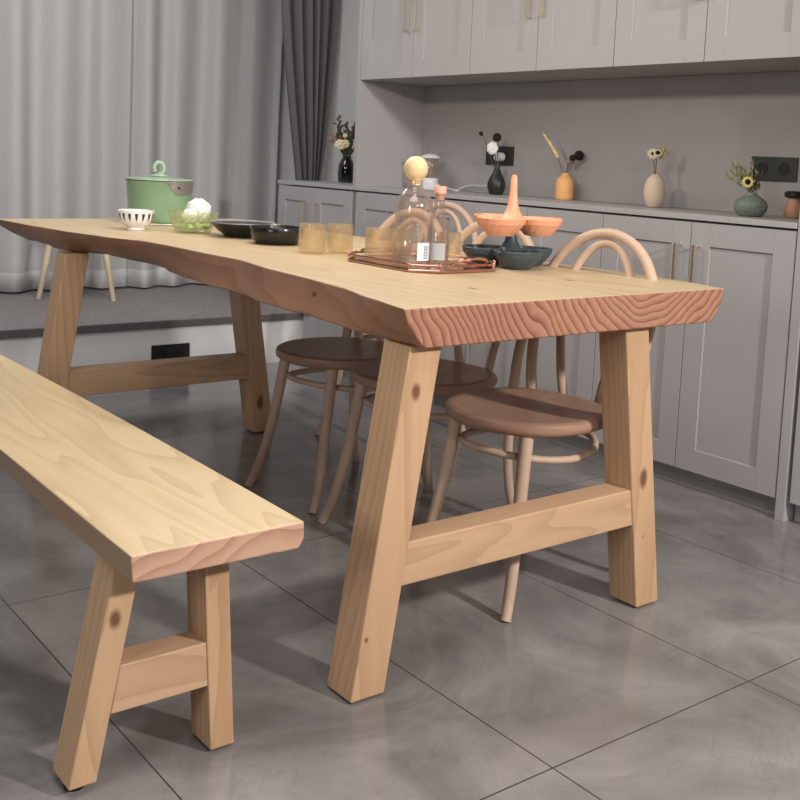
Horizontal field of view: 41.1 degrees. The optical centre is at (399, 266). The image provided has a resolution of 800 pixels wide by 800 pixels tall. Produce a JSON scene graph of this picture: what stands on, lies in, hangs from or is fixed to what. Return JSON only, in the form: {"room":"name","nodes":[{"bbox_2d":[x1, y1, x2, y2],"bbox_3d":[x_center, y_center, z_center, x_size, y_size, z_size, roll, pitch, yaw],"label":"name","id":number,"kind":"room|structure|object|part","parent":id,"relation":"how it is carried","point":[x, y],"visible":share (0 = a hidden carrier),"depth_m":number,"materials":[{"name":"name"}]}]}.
{"room":"dining room","nodes":[
{"label":"dining room","id":0,"kind":"room"},
{"bbox_2d":[275,0,359,223],"bbox_3d":[1.735,-0.536,3.466,0.100,2.620,8.260,-2,7,-38],"label":"wall","id":1,"kind":"structure","parent":0,"point":[343,98],"depth_m":6.09,"materials":[{"name":"paint"}]},
{"bbox_2d":[0,283,297,338],"bbox_3d":[-2.863,0.242,4.436,6.050,0.038,1.312,-2,7,-38],"label":"platform","id":2,"kind":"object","parent":1,"relation":"attached to","point":[22,310],"depth_m":5.37,"materials":[{"name":"stone"}]},
{"bbox_2d":[0,0,132,291],"bbox_3d":[-3.095,-0.978,4.673,4.048,2.296,0.131,-2,7,-38],"label":"sheer curtain","id":3,"kind":"object","parent":2,"relation":"on","point":[66,65],"visible":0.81,"depth_m":5.68,"materials":[{"name":"fabric"}]},
{"bbox_2d":[36,244,115,300],"bbox_3d":[-1.689,-0.018,5.531,0.371,0.367,0.363,-2,7,-38],"label":"stool","id":4,"kind":"object","parent":2,"relation":"on","point":[48,249],"visible":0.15,"depth_m":5.46,"materials":[{"name":"brown wood"}]},
{"bbox_3d":[-1.814,-0.004,5.463,0.091,0.341,0.040,-2,7,-38],"label":"leg","id":5,"kind":"part","parent":4,"relation":"part of","materials":[{"name":"brown wood"}]},
{"bbox_3d":[-1.509,0.007,5.494,0.098,0.341,0.039,5,6,21],"label":"leg","id":6,"kind":"part","parent":4,"relation":"part of","materials":[{"name":"brown wood"}]},
{"bbox_2d":[126,0,282,287],"bbox_3d":[-1.098,-1.042,6.193,0.972,2.298,0.122,-2,7,-38],"label":"sheer curtain","id":7,"kind":"object","parent":2,"relation":"on","point":[205,86],"visible":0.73,"depth_m":6.20,"materials":[{"name":"fabric"}]},
{"bbox_2d":[0,319,302,372],"bbox_3d":[-2.872,0.367,4.453,6.050,0.214,1.300,-2,7,-38],"label":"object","id":8,"kind":"structure","parent":1,"relation":"attached to","point":[134,345],"depth_m":4.93,"materials":[{"name":"white paint"}]},
{"bbox_2d":[0,313,302,338],"bbox_3d":[-2.464,0.314,3.919,6.050,0.032,0.002,-2,7,-38],"label":"trim","id":9,"kind":"structure","parent":1,"relation":"attached to","point":[290,316],"depth_m":4.92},
{"bbox_2d":[151,343,189,359],"bbox_3d":[-1.079,0.406,5.012,0.193,0.087,0.009,-2,7,-38],"label":"power outlet","id":10,"kind":"object","parent":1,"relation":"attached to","point":[166,351],"visible":0.88,"depth_m":5.01,"materials":[{"name":"black plastic"}]},
{"bbox_2d":[158,350,165,358],"bbox_3d":[-1.111,0.408,4.982,0.042,0.042,0.001,-2,7,-38],"label":"socket","id":11,"kind":"object","parent":10,"relation":"attached to","point":[161,353],"depth_m":4.98,"materials":[{"name":"black plastic"}]},
{"bbox_2d":[176,348,183,356],"bbox_3d":[-1.041,0.405,5.036,0.042,0.042,0.001,-2,7,-38],"label":"socket","id":12,"kind":"object","parent":10,"relation":"attached to","point":[179,351],"depth_m":5.04,"materials":[{"name":"black plastic"}]},
{"bbox_2d":[281,0,339,180],"bbox_3d":[-0.507,-0.990,5.950,0.376,2.301,0.078,-2,7,-38],"label":"drape","id":13,"kind":"object","parent":1,"relation":"hanging from","point":[310,28],"visible":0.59,"depth_m":5.95,"materials":[{"name":"grey fabric"}]},
{"bbox_2d":[361,0,534,85],"bbox_3d":[0.284,-1.427,4.740,0.594,1.196,0.763,-2,7,-38],"label":"upper cabinet","id":14,"kind":"object","parent":1,"relation":"attached to","point":[408,42],"visible":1,"depth_m":4.62,"materials":[{"name":"grey paint"}]},
{"bbox_3d":[-0.037,-1.342,4.746,0.020,0.996,0.380,-2,7,-38],"label":"door","id":15,"kind":"part","parent":14,"relation":"part of","materials":[{"name":"grey paint"}]},
{"bbox_2d":[353,0,425,189],"bbox_3d":[0.045,-1.216,5.087,0.561,1.706,0.025,-2,7,-38],"label":"end panel","id":16,"kind":"object","parent":14,"relation":"attached to","point":[389,117],"visible":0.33,"depth_m":5.06,"materials":[{"name":"grey paint"}]},
{"bbox_3d":[0.027,-1.153,4.626,0.034,0.260,0.010,-2,7,-38],"label":"handle","id":17,"kind":"part","parent":14,"relation":"part of","materials":[{"name":"gold metal"}]},
{"bbox_3d":[0.072,-1.146,4.568,0.034,0.260,0.010,-2,7,-38],"label":"handle","id":18,"kind":"part","parent":14,"relation":"part of","materials":[{"name":"gold metal"}]},
{"bbox_3d":[0.195,-1.301,4.445,0.020,0.996,0.380,-2,7,-38],"label":"door","id":19,"kind":"part","parent":14,"relation":"part of","materials":[{"name":"grey paint"}]},
{"bbox_2d":[469,0,680,81],"bbox_3d":[0.749,-1.345,4.138,0.594,1.196,0.763,-2,7,-38],"label":"upper cabinet","id":20,"kind":"object","parent":1,"relation":"attached to","point":[528,40],"visible":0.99,"depth_m":4.02,"materials":[{"name":"grey paint"}]},
{"bbox_3d":[0.428,-1.260,4.144,0.020,0.996,0.380,-2,7,-38],"label":"door","id":21,"kind":"part","parent":20,"relation":"part of","materials":[{"name":"grey paint"}]},
{"bbox_3d":[0.492,-1.071,4.024,0.034,0.260,0.010,-2,7,-38],"label":"handle","id":22,"kind":"part","parent":20,"relation":"part of","materials":[{"name":"gold metal"}]},
{"bbox_3d":[0.537,-1.063,3.966,0.034,0.260,0.010,-2,7,-38],"label":"handle","id":23,"kind":"part","parent":20,"relation":"part of","materials":[{"name":"gold metal"}]},
{"bbox_3d":[0.660,-1.219,3.844,0.020,0.996,0.380,-2,7,-38],"label":"door","id":24,"kind":"part","parent":20,"relation":"part of","materials":[{"name":"grey paint"}]},
{"bbox_2d":[422,71,799,215],"bbox_3d":[0.877,-0.512,4.351,0.176,0.490,2.293,-2,7,-38],"label":"backsplash","id":25,"kind":"structure","parent":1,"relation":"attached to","point":[707,122],"depth_m":4.20,"materials":[{"name":"grey paint"}]},
{"bbox_2d":[485,146,513,165],"bbox_3d":[0.445,-0.497,4.761,0.009,0.083,0.177,-2,7,-38],"label":"power outlet","id":26,"kind":"object","parent":25,"relation":"attached to","point":[508,151],"visible":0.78,"depth_m":4.73,"materials":[{"name":"black plastic"}]},
{"bbox_2d":[494,152,504,160],"bbox_3d":[0.441,-0.489,4.729,0.035,0.038,0.038,-2,7,-38],"label":"plug","id":27,"kind":"object","parent":26,"relation":"attached to","point":[501,156],"visible":0.84,"depth_m":4.72,"materials":[{"name":"white plastic"}]},
{"bbox_2d":[503,151,508,160],"bbox_3d":[0.467,-0.493,4.727,0.001,0.042,0.042,-2,7,-38],"label":"socket","id":28,"kind":"object","parent":26,"relation":"attached to","point":[506,153],"depth_m":4.72,"materials":[{"name":"black plastic"}]},
{"bbox_2d":[750,156,798,181],"bbox_3d":[1.288,-0.338,3.671,0.009,0.082,0.180,-2,7,-38],"label":"power outlet","id":29,"kind":"object","parent":25,"relation":"attached to","point":[774,168],"visible":0.93,"depth_m":3.66,"materials":[{"name":"black plastic"}]},
{"bbox_2d":[757,162,767,173],"bbox_3d":[1.259,-0.342,3.702,0.001,0.042,0.042,-2,7,-38],"label":"socket","id":30,"kind":"object","parent":29,"relation":"attached to","point":[761,166],"depth_m":3.70,"materials":[{"name":"black plastic"}]},
{"bbox_2d":[778,163,788,174],"bbox_3d":[1.310,-0.333,3.637,0.001,0.042,0.042,-2,7,-38],"label":"socket","id":31,"kind":"object","parent":29,"relation":"attached to","point":[783,168],"depth_m":3.64,"materials":[{"name":"black plastic"}]},
{"bbox_2d":[613,0,799,75],"bbox_3d":[1.214,-1.263,3.536,0.594,1.196,0.763,-2,7,-38],"label":"upper cabinet","id":32,"kind":"object","parent":1,"relation":"attached to","point":[675,37],"visible":1,"depth_m":3.46,"materials":[{"name":"grey paint"}]},
{"bbox_3d":[0.893,-1.177,3.543,0.020,0.996,0.380,-2,7,-38],"label":"door","id":33,"kind":"part","parent":32,"relation":"part of","materials":[{"name":"grey paint"}]},
{"bbox_3d":[1.125,-1.137,3.242,0.020,0.996,0.380,-2,7,-38],"label":"door","id":34,"kind":"part","parent":32,"relation":"part of","materials":[{"name":"grey paint"}]},
{"bbox_2d":[0,362,799,799],"bbox_3d":[-0.764,0.896,1.731,6.250,0.100,8.460,-2,7,-38],"label":"floor","id":35,"kind":"structure","parent":0,"point":[692,692],"depth_m":2.29,"materials":[{"name":"grey tile"}]},
{"bbox_2d":[0,355,303,791],"bbox_3d":[-0.895,0.550,2.485,0.383,0.425,1.900,-2,7,-38],"label":"bench","id":36,"kind":"object","parent":35,"relation":"on","point":[148,510],"visible":1,"depth_m":1.84,"materials":[{"name":"brown wood"}]},
{"bbox_3d":[-0.499,0.656,1.756,0.117,0.362,0.075,-2,7,-38],"label":"leg","id":37,"kind":"part","parent":36,"relation":"part of","materials":[{"name":"brown wood"}]},
{"bbox_3d":[-0.863,0.361,2.484,0.325,0.047,1.900,-2,7,-38],"label":"seat","id":38,"kind":"part","parent":36,"relation":"part of","materials":[{"name":"brown wood"}]},
{"bbox_3d":[-0.336,0.657,1.882,0.070,0.374,0.075,-2,7,-38],"label":"leg","id":39,"kind":"part","parent":36,"relation":"part of","materials":[{"name":"brown wood"}]},
{"bbox_2d":[278,180,369,374],"bbox_3d":[-0.239,0.029,5.484,0.594,0.912,0.674,-2,7,-38],"label":"base cabinet","id":40,"kind":"object","parent":35,"relation":"on","point":[329,206],"visible":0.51,"depth_m":5.25,"materials":[{"name":"grey paint"}]},
{"bbox_3d":[-0.535,-0.096,5.449,0.020,0.630,0.332,-2,7,-38],"label":"door","id":41,"kind":"part","parent":40,"relation":"part of","materials":[{"name":"grey paint"}]},
{"bbox_3d":[-0.478,-0.248,5.323,0.034,0.155,0.010,-2,7,-38],"label":"handle","id":42,"kind":"part","parent":40,"relation":"part of","materials":[{"name":"gold metal"}]},
{"bbox_3d":[-0.417,-0.238,5.244,0.034,0.155,0.010,-2,7,-38],"label":"handle","id":43,"kind":"part","parent":40,"relation":"part of","materials":[{"name":"gold metal"}]},
{"bbox_3d":[-0.336,0.035,5.195,0.020,0.821,0.332,-2,7,-38],"label":"door","id":44,"kind":"part","parent":40,"relation":"part of","materials":[{"name":"grey paint"}]},
{"bbox_2d":[338,156,353,182],"bbox_3d":[-0.279,-0.509,5.559,0.091,0.138,0.091,-2,7,-38],"label":"glass vase","id":45,"kind":"object","parent":40,"relation":"on","point":[345,169],"visible":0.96,"depth_m":5.53,"materials":[{"name":"black glass"}]},
{"bbox_2d":[329,114,354,155],"bbox_3d":[-0.288,-0.621,5.528,0.148,0.343,0.110,-2,7,-38],"label":"bouquet","id":46,"kind":"object","parent":45,"relation":"in","point":[343,142],"visible":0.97,"depth_m":5.52,"materials":[{"name":"green plant"}]},
{"bbox_2d":[245,208,447,513],"bbox_3d":[-0.158,0.260,3.389,0.548,0.896,0.406,-3,8,-43],"label":"bentwood chair","id":47,"kind":"object","parent":35,"relation":"on","point":[329,355],"visible":0.59,"depth_m":3.35,"materials":[{"name":"brown wood"}]},
{"bbox_3d":[-0.417,0.486,3.367,0.134,0.426,0.034,1,6,-17],"label":"leg","id":48,"kind":"part","parent":47,"relation":"part of","materials":[{"name":"brown wood"}]},
{"bbox_3d":[-0.228,0.515,3.168,0.034,0.426,0.134,5,6,20],"label":"leg","id":49,"kind":"part","parent":47,"relation":"part of","materials":[{"name":"brown wood"}]},
{"bbox_3d":[-0.189,0.272,3.361,0.406,0.035,0.406,-3,8,-43],"label":"seat","id":50,"kind":"part","parent":47,"relation":"part of","materials":[{"name":"brown wood"}]},
{"bbox_3d":[-0.149,0.463,3.658,0.034,0.436,0.069,6,7,30],"label":"leg","id":51,"kind":"part","parent":47,"relation":"part of","materials":[{"name":"brown wood"}]},
{"bbox_3d":[0.079,0.497,3.416,0.069,0.436,0.034,0,7,-27],"label":"leg","id":52,"kind":"part","parent":47,"relation":"part of","materials":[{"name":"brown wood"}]},
{"bbox_2d":[0,218,723,702],"bbox_3d":[-0.347,0.322,3.245,1.086,0.772,2.360,-2,7,-38],"label":"dining table","id":53,"kind":"object","parent":35,"relation":"on","point":[420,314],"visible":0.81,"depth_m":2.44,"materials":[{"name":"brown wood"}]},
{"bbox_3d":[-1.142,0.295,3.538,0.184,0.687,0.085,-2,7,-38],"label":"leg","id":54,"kind":"part","parent":53,"relation":"part of","materials":[{"name":"brown wood"}]},
{"bbox_2d":[118,209,154,229],"bbox_3d":[-0.888,-0.159,3.587,0.121,0.066,0.121,-2,7,-38],"label":"rice bowl","id":55,"kind":"object","parent":53,"relation":"on","point":[133,219],"visible":1,"depth_m":3.55,"materials":[{"name":"white ceramic"}]},
{"bbox_2d":[149,223,175,225],"bbox_3d":[-0.892,-0.164,3.938,0.230,0.005,0.230,-2,7,-38],"label":"mat","id":56,"kind":"object","parent":53,"relation":"on","point":[150,223],"visible":0.12,"depth_m":3.84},
{"bbox_2d":[125,161,193,223],"bbox_3d":[-0.887,-0.279,3.926,0.249,0.226,0.250,-2,7,-38],"label":"cooking pot","id":57,"kind":"object","parent":56,"relation":"on","point":[159,192],"visible":0.93,"depth_m":3.83,"materials":[{"name":"green ceramic"}]},
{"bbox_3d":[-0.889,-0.243,3.930,0.244,0.153,0.244,-2,7,-38],"label":"pot","id":58,"kind":"part","parent":57,"relation":"part of","materials":[{"name":"green ceramic"}]},
{"bbox_3d":[-0.885,-0.327,3.922,0.249,0.013,0.249,-2,7,-38],"label":"lid","id":59,"kind":"part","parent":57,"relation":"part of","materials":[{"name":"green metal"}]},
{"bbox_3d":[-0.884,-0.340,3.920,0.070,0.014,0.070,-2,7,-38],"label":"lid knob","id":60,"kind":"part","parent":57,"relation":"part of","materials":[{"name":"green metal"}]},
{"bbox_2d":[210,219,275,237],"bbox_3d":[-0.515,-0.123,3.488,0.214,0.049,0.214,-2,7,-38],"label":"serving plate","id":61,"kind":"object","parent":53,"relation":"on","point":[231,228],"visible":0.73,"depth_m":3.43,"materials":[{"name":"grey ceramic"}]},
{"bbox_3d":[-0.564,0.276,3.981,0.185,0.687,0.085,-2,7,-38],"label":"leg","id":62,"kind":"part","parent":53,"relation":"part of","materials":[{"name":"brown wood"}]},
{"bbox_2d":[250,224,303,244],"bbox_3d":[-0.379,-0.098,3.282,0.166,0.053,0.166,-2,7,-38],"label":"serving bowl","id":63,"kind":"object","parent":53,"relation":"on","point":[266,234],"visible":0.99,"depth_m":3.22,"materials":[{"name":"black ceramic"}]},
{"bbox_3d":[-0.032,0.491,2.101,0.184,0.687,0.085,-2,7,-38],"label":"leg","id":64,"kind":"part","parent":53,"relation":"part of","materials":[{"name":"brown wood"}]},
{"bbox_2d":[348,247,495,273],"bbox_3d":[0.057,-0.027,2.818,0.294,0.043,0.445,-2,7,-38],"label":"serving tray","id":65,"kind":"object","parent":53,"relation":"on","point":[403,262],"visible":0.92,"depth_m":2.75,"materials":[{"name":"metal"}]},
{"bbox_2d":[393,156,432,260],"bbox_3d":[0.037,-0.148,2.771,0.100,0.280,0.101,-2,7,-38],"label":"glass bottle","id":66,"kind":"object","parent":65,"relation":"on","point":[415,167],"visible":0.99,"depth_m":2.74,"materials":[{"name":"clear glass"}]},
{"bbox_2d":[428,186,446,262],"bbox_3d":[0.102,-0.110,2.800,0.063,0.204,0.063,-2,7,-38],"label":"glass bottle","id":67,"kind":"object","parent":65,"relation":"on","point":[436,250],"visible":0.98,"depth_m":2.78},
{"bbox_2d":[461,235,552,269],"bbox_3d":[0.315,-0.050,2.914,0.240,0.093,0.254,-2,8,-40],"label":"dish","id":68,"kind":"object","parent":53,"relation":"on","point":[511,255],"visible":0.86,"depth_m":2.87,"materials":[{"name":"ceramic"}]},
{"bbox_3d":[0.235,-0.033,2.929,0.135,0.049,0.133,-2,8,-40],"label":"dish","id":69,"kind":"part","parent":68,"relation":"part of","materials":[{"name":"ceramic"}]},
{"bbox_3d":[0.302,-0.063,2.902,0.072,0.065,0.072,-2,8,-40],"label":"post","id":70,"kind":"part","parent":68,"relation":"part of","materials":[{"name":"ceramic"}]},
{"bbox_3d":[0.312,-0.020,2.837,0.135,0.049,0.133,-2,8,-40],"label":"dish","id":71,"kind":"part","parent":68,"relation":"part of","materials":[{"name":"ceramic"}]},
{"bbox_2d":[473,175,562,236],"bbox_3d":[0.324,-0.168,2.891,0.240,0.163,0.254,3,6,0],"label":"dish","id":72,"kind":"object","parent":68,"relation":"on","point":[509,223],"visible":1,"depth_m":2.85,"materials":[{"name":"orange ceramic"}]},
{"bbox_3d":[0.269,-0.120,2.957,0.135,0.049,0.133,3,6,0],"label":"dish","id":73,"kind":"part","parent":72,"relation":"part of","materials":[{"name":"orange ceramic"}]},
{"bbox_3d":[0.269,-0.108,2.836,0.135,0.049,0.133,3,6,0],"label":"dish","id":74,"kind":"part","parent":72,"relation":"part of","materials":[{"name":"pink plastic"}]},
{"bbox_3d":[0.307,-0.183,2.889,0.072,0.135,0.072,3,6,0],"label":"post","id":75,"kind":"part","parent":72,"relation":"part of","materials":[{"name":"pink plastic"}]},
{"bbox_3d":[0.374,-0.109,2.897,0.135,0.049,0.133,3,6,0],"label":"dish","id":76,"kind":"part","parent":72,"relation":"part of","materials":[{"name":"pink plastic"}]},
{"bbox_3d":[0.354,-0.030,2.950,0.135,0.049,0.133,-2,8,-40],"label":"dish","id":77,"kind":"part","parent":68,"relation":"part of","materials":[{"name":"ceramic"}]},
{"bbox_3d":[0.546,0.471,2.545,0.185,0.687,0.085,-2,7,-38],"label":"leg","id":78,"kind":"part","parent":53,"relation":"part of","materials":[{"name":"brown wood"}]},
{"bbox_3d":[-0.693,-0.151,3.568,0.168,0.072,0.168,-2,7,-38],"label":"glass bowl","id":79,"kind":"object","parent":53,"relation":"on","visible":0},
{"bbox_2d":[176,222,209,229],"bbox_3d":[-0.694,-0.138,3.574,0.107,0.024,0.089,7,7,36],"label":"sweets","id":80,"kind":"object","parent":79,"relation":"in","point":[191,226],"visible":0.99,"depth_m":3.55,"materials":[{"name":"food"}]},
{"bbox_2d":[181,198,210,223],"bbox_3d":[-0.688,-0.186,3.581,0.114,0.090,0.088,-2,7,-38],"label":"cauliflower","id":81,"kind":"object","parent":79,"relation":"in","point":[197,210],"visible":0.95,"depth_m":3.56,"materials":[{"name":"white food"}]},
{"bbox_2d":[315,201,477,435],"bbox_3d":[0.001,0.196,4.082,0.406,0.896,0.548,7,7,38],"label":"bentwood chair","id":82,"kind":"object","parent":35,"relation":"on","point":[346,332],"visible":0.12,"depth_m":4.20,"materials":[{"name":"brown wood"}]},
{"bbox_3d":[-0.250,0.427,4.026,0.134,0.426,0.034,0,6,-25],"label":"leg","id":83,"kind":"part","parent":82,"relation":"part of","materials":[{"name":"brown wood"}]},
{"bbox_3d":[0.235,0.430,4.144,0.069,0.436,0.034,-1,7,-35],"label":"leg","id":84,"kind":"part","parent":82,"relation":"part of","materials":[{"name":"brown wood"}]},
{"bbox_2d":[351,192,471,405],"bbox_3d":[0.214,0.121,4.897,0.594,0.888,0.763,-2,7,-38],"label":"base cabinet","id":85,"kind":"object","parent":35,"relation":"on","point":[372,209],"visible":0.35,"depth_m":4.75,"materials":[{"name":"grey paint"}]},
{"bbox_3d":[-0.101,0.076,4.891,0.020,0.821,0.380,-2,7,-38],"label":"door","id":86,"kind":"part","parent":85,"relation":"part of","materials":[{"name":"grey paint"}]},
{"bbox_3d":[0.132,0.117,4.590,0.020,0.821,0.380,-2,7,-38],"label":"door","id":87,"kind":"part","parent":85,"relation":"part of","materials":[{"name":"grey paint"}]},
{"bbox_2d":[317,221,533,523],"bbox_3d":[0.094,0.301,3.088,0.548,0.896,0.406,-3,8,-44],"label":"bentwood chair","id":88,"kind":"object","parent":35,"relation":"on","point":[452,377],"visible":0.42,"depth_m":3.06,"materials":[{"name":"brown wood"}]},
{"bbox_3d":[-0.164,0.529,3.061,0.134,0.426,0.034,1,6,-18],"label":"leg","id":89,"kind":"part","parent":88,"relation":"part of","materials":[{"name":"brown wood"}]},
{"bbox_3d":[0.063,0.314,3.060,0.406,0.035,0.406,-3,8,-44],"label":"seat","id":90,"kind":"part","parent":88,"relation":"part of","materials":[{"name":"brown wood"}]},
{"bbox_3d":[0.097,0.504,3.357,0.034,0.436,0.069,6,7,29],"label":"leg","id":91,"kind":"part","parent":88,"relation":"part of","materials":[{"name":"brown wood"}]},
{"bbox_3d":[0.331,0.539,3.120,0.069,0.436,0.034,-1,7,-28],"label":"leg","id":92,"kind":"part","parent":88,"relation":"part of","materials":[{"name":"brown wood"}]},
{"bbox_2d":[462,201,619,454],"bbox_3d":[0.679,0.203,4.295,0.594,0.888,0.763,-2,7,-38],"label":"base cabinet","id":93,"kind":"object","parent":35,"relation":"on","point":[579,348],"visible":0.27,"depth_m":4.00,"materials":[{"name":"grey paint"}]},
{"bbox_3d":[0.364,0.158,4.289,0.020,0.821,0.380,-2,7,-38],"label":"door","id":94,"kind":"part","parent":93,"relation":"part of","materials":[{"name":"grey paint"}]},
{"bbox_3d":[0.597,0.199,3.988,0.020,0.821,0.380,-2,7,-38],"label":"door","id":95,"kind":"part","parent":93,"relation":"part of","materials":[{"name":"grey paint"}]},
{"bbox_2d":[426,228,657,622],"bbox_3d":[0.346,0.351,2.708,0.548,0.896,0.406,-3,8,-43],"label":"bentwood chair","id":96,"kind":"object","parent":35,"relation":"on","point":[527,413],"visible":0.77,"depth_m":2.67,"materials":[{"name":"brown wood"}]},
{"bbox_3d":[0.086,0.578,2.689,0.134,0.426,0.034,1,6,-16],"label":"leg","id":97,"kind":"part","parent":96,"relation":"part of","materials":[{"name":"brown wood"}]},
{"bbox_3d":[0.272,0.607,2.489,0.123,0.426,0.076,-3,8,-43],"label":"leg","id":98,"kind":"part","parent":96,"relation":"part of","materials":[{"name":"brown wood"}]},
{"bbox_3d":[0.314,0.364,2.681,0.406,0.035,0.406,-3,8,-43],"label":"seat","id":99,"kind":"part","parent":96,"relation":"part of","materials":[{"name":"brown wood"}]},
{"bbox_2d":[592,214,797,513],"bbox_3d":[1.145,0.285,3.694,0.594,0.888,0.763,-2,7,-38],"label":"base cabinet","id":100,"kind":"object","parent":35,"relation":"on","point":[717,385],"visible":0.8,"depth_m":3.42,"materials":[{"name":"grey paint"}]},
{"bbox_2d":[355,186,798,228],"bbox_3d":[0.712,-0.253,4.258,0.564,0.018,2.293,-2,7,-38],"label":"countertop","id":101,"kind":"structure","parent":100,"relation":"on","point":[633,209],"depth_m":3.87,"materials":[{"name":"grey stone"}]},
{"bbox_2d":[418,150,440,189],"bbox_3d":[0.140,-0.455,4.984,0.106,0.183,0.106,-2,7,-38],"label":"glass kettle","id":102,"kind":"object","parent":101,"relation":"on","point":[429,183],"visible":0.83,"depth_m":4.95,"materials":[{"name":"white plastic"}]},
{"bbox_3d":[0.143,-0.517,4.978,0.096,0.026,0.096,-2,7,-38],"label":"lid","id":103,"kind":"part","parent":102,"relation":"part of","materials":[{"name":"white plastic"}]},
{"bbox_2d":[447,185,486,190],"bbox_3d":[0.322,-0.417,4.864,0.342,0.147,0.059,7,8,40],"label":"power cable","id":104,"kind":"object","parent":101,"relation":"on","point":[466,185],"visible":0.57,"depth_m":4.90,"materials":[{"name":"white plastic"}]},
{"bbox_2d":[487,161,505,194],"bbox_3d":[0.422,-0.388,4.646,0.080,0.145,0.080,-2,7,-38],"label":"bottle vase","id":105,"kind":"object","parent":101,"relation":"on","point":[496,184],"visible":1,"depth_m":4.62,"materials":[{"name":"black ceramic"}]},
{"bbox_2d":[479,131,500,168],"bbox_3d":[0.388,-0.491,4.627,0.100,0.191,0.043,1,6,-12],"label":"dried flower","id":106,"kind":"object","parent":105,"relation":"in","point":[492,147],"visible":1,"depth_m":4.61,"materials":[{"name":"white plant"}]},
{"bbox_2d":[554,173,573,199],"bbox_3d":[0.673,-0.331,4.361,0.077,0.110,0.077,-2,7,-38],"label":"bottle vase","id":107,"kind":"object","parent":101,"relation":"on","point":[564,184],"visible":1,"depth_m":4.33,"materials":[{"name":"orange ceramic"}]},
{"bbox_2d":[542,132,583,172],"bbox_3d":[0.662,-0.455,4.341,0.178,0.182,0.042,2,6,-6],"label":"dried flower","id":108,"kind":"object","parent":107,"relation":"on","point":[578,155],"visible":1,"depth_m":4.34,"materials":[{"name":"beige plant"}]},
{"bbox_2d":[644,174,665,207],"bbox_3d":[0.940,-0.281,3.932,0.080,0.123,0.080,-2,7,-38],"label":"vase","id":109,"kind":"object","parent":101,"relation":"on","point":[654,188],"visible":1,"depth_m":3.90,"materials":[{"name":"beige ceramic"}]},
{"bbox_2d":[647,143,670,173],"bbox_3d":[0.952,-0.393,3.913,0.094,0.130,0.030,1,6,-11],"label":"dried flower","id":110,"kind":"object","parent":109,"relation":"on","point":[653,153],"visible":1,"depth_m":3.91,"materials":[{"name":"beige plant"}]},
{"bbox_2d":[733,192,767,216],"bbox_3d":[1.155,-0.206,3.511,0.109,0.078,0.109,-2,7,-38],"label":"vase","id":111,"kind":"object","parent":101,"relation":"on","point":[749,204],"visible":1,"depth_m":3.48,"materials":[{"name":"green ceramic"}]},
{"bbox_2d":[723,159,762,192],"bbox_3d":[1.127,-0.292,3.499,0.123,0.131,0.060,2,6,-6],"label":"dried flower","id":112,"kind":"object","parent":111,"relation":"on","point":[750,181],"visible":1,"depth_m":3.50,"materials":[{"name":"green plant"}]},
{"bbox_2d":[784,191,799,218],"bbox_3d":[1.290,-0.204,3.492,0.064,0.090,0.064,-2,7,-38],"label":"lidded jar","id":113,"kind":"object","parent":101,"relation":"on","point":[792,206],"visible":0.98,"depth_m":3.47,"materials":[{"name":"ceramic"}]},
{"bbox_3d":[1.292,-0.238,3.489,0.064,0.023,0.064,-2,7,-38],"label":"lid","id":114,"kind":"part","parent":113,"relation":"part of","materials":[{"name":"black ceramic"}]},
{"bbox_3d":[0.829,0.240,3.687,0.020,0.821,0.380,-2,7,-38],"label":"door","id":115,"kind":"part","parent":100,"relation":"part of","materials":[{"name":"grey paint"}]},
{"bbox_3d":[0.912,0.027,3.526,0.034,0.215,0.010,-2,7,-38],"label":"handle","id":116,"kind":"part","parent":100,"relation":"part of","materials":[{"name":"gold metal"}]},
{"bbox_3d":[0.957,0.035,3.467,0.034,0.215,0.010,-2,7,-38],"label":"handle","id":117,"kind":"part","parent":100,"relation":"part of","materials":[{"name":"gold metal"}]},
{"bbox_3d":[1.062,0.281,3.386,0.020,0.821,0.380,-2,7,-38],"label":"door","id":118,"kind":"part","parent":100,"relation":"part of","materials":[{"name":"grey paint"}]},
{"bbox_2d":[774,212,799,521],"bbox_3d":[1.707,-0.473,2.929,0.594,2.600,0.954,-2,7,-38],"label":"tall cabinet","id":119,"kind":"object","parent":35,"relation":"on","point":[787,505],"visible":1,"depth_m":3.22,"materials":[{"name":"grey paint"}]},
{"bbox_3d":[1.377,-0.421,2.945,0.020,2.335,0.447,-2,7,-38],"label":"door","id":120,"kind":"part","parent":119,"relation":"part of","materials":[{"name":"grey paint"}]}
]}

